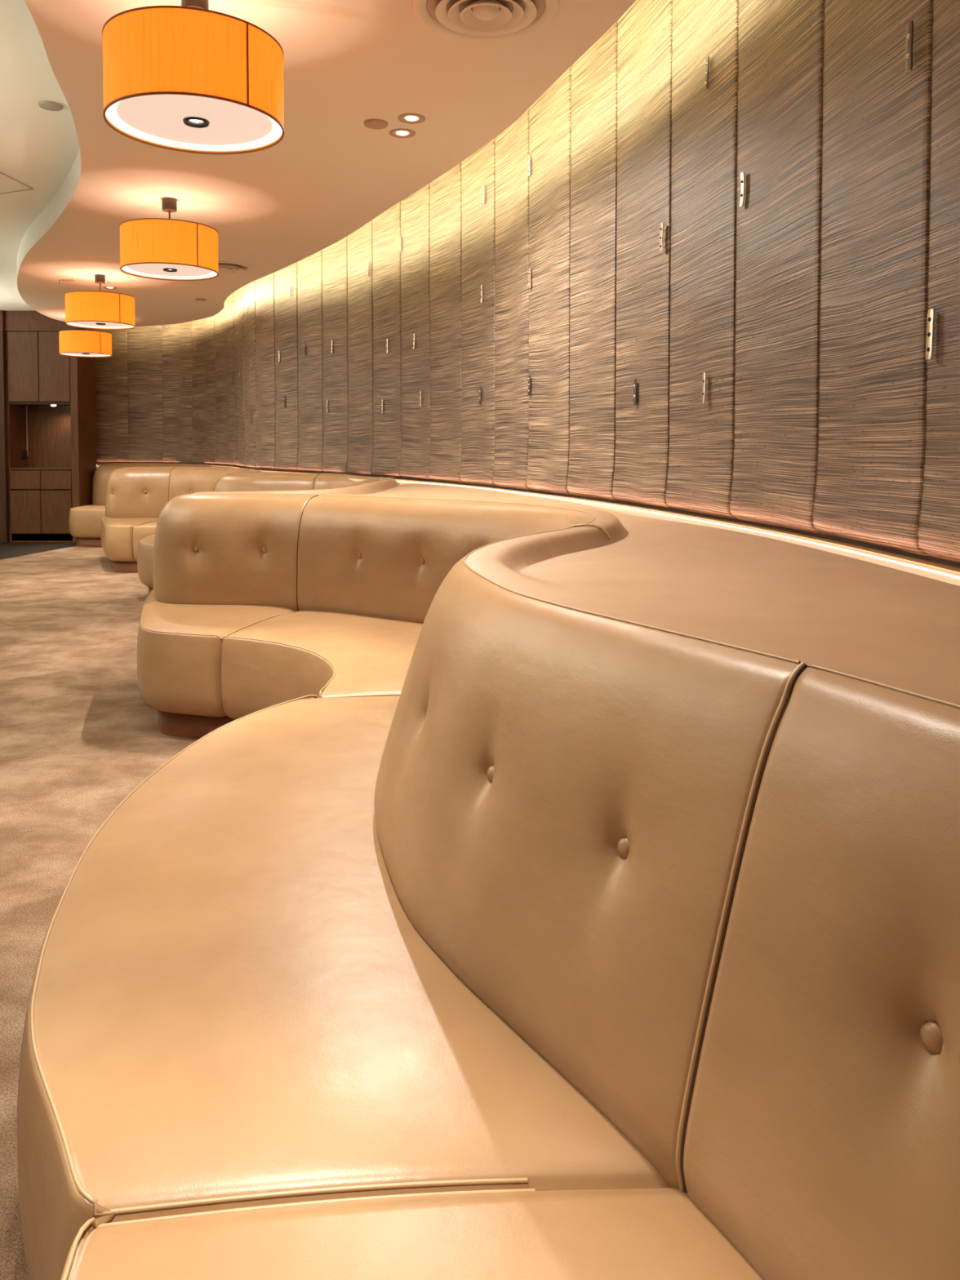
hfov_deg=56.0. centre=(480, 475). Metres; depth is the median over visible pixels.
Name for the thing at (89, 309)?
pendant lamp
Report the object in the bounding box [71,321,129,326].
diffuser
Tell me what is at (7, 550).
floor
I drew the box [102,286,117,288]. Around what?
recessed light
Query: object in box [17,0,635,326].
ceiling
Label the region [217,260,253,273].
ceiling vent
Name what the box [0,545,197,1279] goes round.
floor
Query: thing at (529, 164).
tag
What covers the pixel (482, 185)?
tag
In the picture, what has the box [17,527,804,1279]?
banquette section
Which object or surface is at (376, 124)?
ceiling speaker
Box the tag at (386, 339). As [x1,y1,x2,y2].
[386,338,387,353]
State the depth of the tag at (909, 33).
1.95 m
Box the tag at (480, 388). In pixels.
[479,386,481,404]
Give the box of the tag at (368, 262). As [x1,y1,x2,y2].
[367,262,368,275]
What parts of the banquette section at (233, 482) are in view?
seat, backrest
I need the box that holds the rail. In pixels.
[96,463,959,578]
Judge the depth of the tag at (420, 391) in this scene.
6.13 m
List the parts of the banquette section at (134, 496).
seat, backrest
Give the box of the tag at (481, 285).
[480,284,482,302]
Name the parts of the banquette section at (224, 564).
seat, backrest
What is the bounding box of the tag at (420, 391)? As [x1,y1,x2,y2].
[419,391,421,406]
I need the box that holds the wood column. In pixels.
[0,330,9,542]
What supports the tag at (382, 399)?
attached to the wall
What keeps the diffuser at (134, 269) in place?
attached to the pendant lamp at (169, 249)
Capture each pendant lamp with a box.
[58,328,111,357]
[65,274,135,329]
[102,0,284,154]
[119,197,218,280]
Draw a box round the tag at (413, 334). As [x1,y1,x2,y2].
[413,333,414,348]
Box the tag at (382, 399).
[381,399,382,413]
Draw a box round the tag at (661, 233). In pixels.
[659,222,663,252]
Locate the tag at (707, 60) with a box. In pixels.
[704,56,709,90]
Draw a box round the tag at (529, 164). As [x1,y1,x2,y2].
[528,154,530,175]
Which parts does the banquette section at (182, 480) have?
seat, backrest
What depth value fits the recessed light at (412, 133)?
4.20 m
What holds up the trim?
attached to the ceiling at (347, 64)
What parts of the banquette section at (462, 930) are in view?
seat, backrest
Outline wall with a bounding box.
[94,0,959,566]
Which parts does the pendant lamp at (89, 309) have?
lamp shade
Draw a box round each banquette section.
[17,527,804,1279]
[60,662,959,1279]
[69,463,194,546]
[100,466,174,573]
[132,466,248,573]
[136,488,324,739]
[137,470,319,594]
[220,494,612,722]
[312,473,398,489]
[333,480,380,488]
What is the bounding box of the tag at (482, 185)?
[482,185,484,203]
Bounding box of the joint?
[0,172,34,194]
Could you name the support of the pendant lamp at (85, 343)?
hanging from the ceiling at (347, 64)
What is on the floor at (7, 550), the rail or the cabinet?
the cabinet
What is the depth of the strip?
2.44 m
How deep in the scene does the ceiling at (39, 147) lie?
4.77 m
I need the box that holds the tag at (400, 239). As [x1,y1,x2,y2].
[399,235,401,250]
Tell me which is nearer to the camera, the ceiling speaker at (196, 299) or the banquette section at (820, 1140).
the banquette section at (820, 1140)
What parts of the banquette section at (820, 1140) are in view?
seat, backrest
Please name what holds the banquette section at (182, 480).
on the floor at (78, 734)
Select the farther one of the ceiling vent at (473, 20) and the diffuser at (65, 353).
the diffuser at (65, 353)
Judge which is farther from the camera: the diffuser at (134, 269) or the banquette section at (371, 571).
the diffuser at (134, 269)
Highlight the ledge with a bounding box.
[97,462,959,704]
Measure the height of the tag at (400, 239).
0.104 m
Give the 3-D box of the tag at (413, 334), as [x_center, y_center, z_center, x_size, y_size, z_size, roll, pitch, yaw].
[-0.458,-0.927,6.217,0.008,0.104,0.027,-1,2,-28]
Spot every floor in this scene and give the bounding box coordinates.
[0,542,76,559]
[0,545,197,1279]
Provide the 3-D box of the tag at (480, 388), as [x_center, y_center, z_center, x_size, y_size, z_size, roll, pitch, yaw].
[-0.001,-0.476,5.321,0.008,0.104,0.029,-1,2,-24]
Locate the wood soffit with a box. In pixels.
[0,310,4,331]
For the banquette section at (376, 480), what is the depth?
5.56 m
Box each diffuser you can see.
[64,352,106,355]
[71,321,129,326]
[115,94,272,145]
[126,263,212,276]
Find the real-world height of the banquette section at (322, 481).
0.969 m
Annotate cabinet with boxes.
[4,311,96,542]
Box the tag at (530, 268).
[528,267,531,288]
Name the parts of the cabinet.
door, drawer, door, niche edge trim, panel, door, door, drawer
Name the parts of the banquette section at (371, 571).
seat, backrest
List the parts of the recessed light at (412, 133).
bulb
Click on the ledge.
(887, 625)
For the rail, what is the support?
attached to the wall
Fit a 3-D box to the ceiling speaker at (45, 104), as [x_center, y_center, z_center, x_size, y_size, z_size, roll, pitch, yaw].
[-2.050,-1.766,4.311,0.110,0.012,0.110,0,2,0]
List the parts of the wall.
wall panel, wall panel, wall panel, wall panel, wall panel, wall panel, wall panel, wall panel, wall panel, wall panel, wall panel, wall panel, wall panel, wall panel, wall panel, wall panel, wall panel, wall panel, wall panel, wall panel, wall panel, wall panel, wall panel, wall panel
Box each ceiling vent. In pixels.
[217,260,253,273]
[412,0,559,41]
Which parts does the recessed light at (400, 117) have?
bulb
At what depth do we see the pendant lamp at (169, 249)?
5.15 m
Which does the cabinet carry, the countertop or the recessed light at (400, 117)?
the countertop
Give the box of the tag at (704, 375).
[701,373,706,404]
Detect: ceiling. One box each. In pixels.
[0,0,79,311]
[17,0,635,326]
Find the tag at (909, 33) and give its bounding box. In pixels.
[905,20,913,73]
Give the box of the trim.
[16,147,80,275]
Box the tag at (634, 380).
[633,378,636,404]
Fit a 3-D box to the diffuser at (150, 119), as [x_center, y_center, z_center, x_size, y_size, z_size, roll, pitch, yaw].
[-0.912,-1.143,2.902,0.480,0.006,0.480,0,2,0]
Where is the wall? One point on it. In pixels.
(803, 306)
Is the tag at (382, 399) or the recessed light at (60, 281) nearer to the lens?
the tag at (382, 399)
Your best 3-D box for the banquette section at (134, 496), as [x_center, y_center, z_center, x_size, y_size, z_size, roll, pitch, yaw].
[-3.495,0.397,9.268,0.734,0.960,1.861,-1,2,-24]
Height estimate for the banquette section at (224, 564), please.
0.960 m
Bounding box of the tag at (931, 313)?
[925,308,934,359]
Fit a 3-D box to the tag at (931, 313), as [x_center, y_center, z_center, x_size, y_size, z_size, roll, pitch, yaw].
[0.941,-0.296,1.890,0.008,0.104,0.026,0,2,-4]
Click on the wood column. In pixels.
(4, 484)
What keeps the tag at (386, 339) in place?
attached to the wall
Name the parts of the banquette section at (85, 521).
seat, backrest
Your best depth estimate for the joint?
5.71 m
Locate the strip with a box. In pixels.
[96,465,959,586]
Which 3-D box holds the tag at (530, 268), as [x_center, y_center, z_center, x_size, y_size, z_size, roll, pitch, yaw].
[0.256,-1.023,4.665,0.008,0.104,0.024,-1,2,-21]
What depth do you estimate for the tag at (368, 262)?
6.84 m
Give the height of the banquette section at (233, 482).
0.960 m
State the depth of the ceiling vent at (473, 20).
3.03 m
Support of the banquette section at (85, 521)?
on the floor at (78, 734)
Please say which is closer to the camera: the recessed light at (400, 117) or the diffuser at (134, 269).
the recessed light at (400, 117)
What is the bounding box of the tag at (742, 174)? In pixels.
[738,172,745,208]
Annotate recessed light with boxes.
[58,280,75,282]
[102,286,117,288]
[389,128,415,137]
[397,113,425,124]
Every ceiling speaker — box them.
[37,100,63,111]
[195,297,206,301]
[364,118,387,129]
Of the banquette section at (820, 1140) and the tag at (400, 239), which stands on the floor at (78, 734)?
the banquette section at (820, 1140)
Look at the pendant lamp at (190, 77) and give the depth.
2.71 m
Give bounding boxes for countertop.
[8,467,71,469]

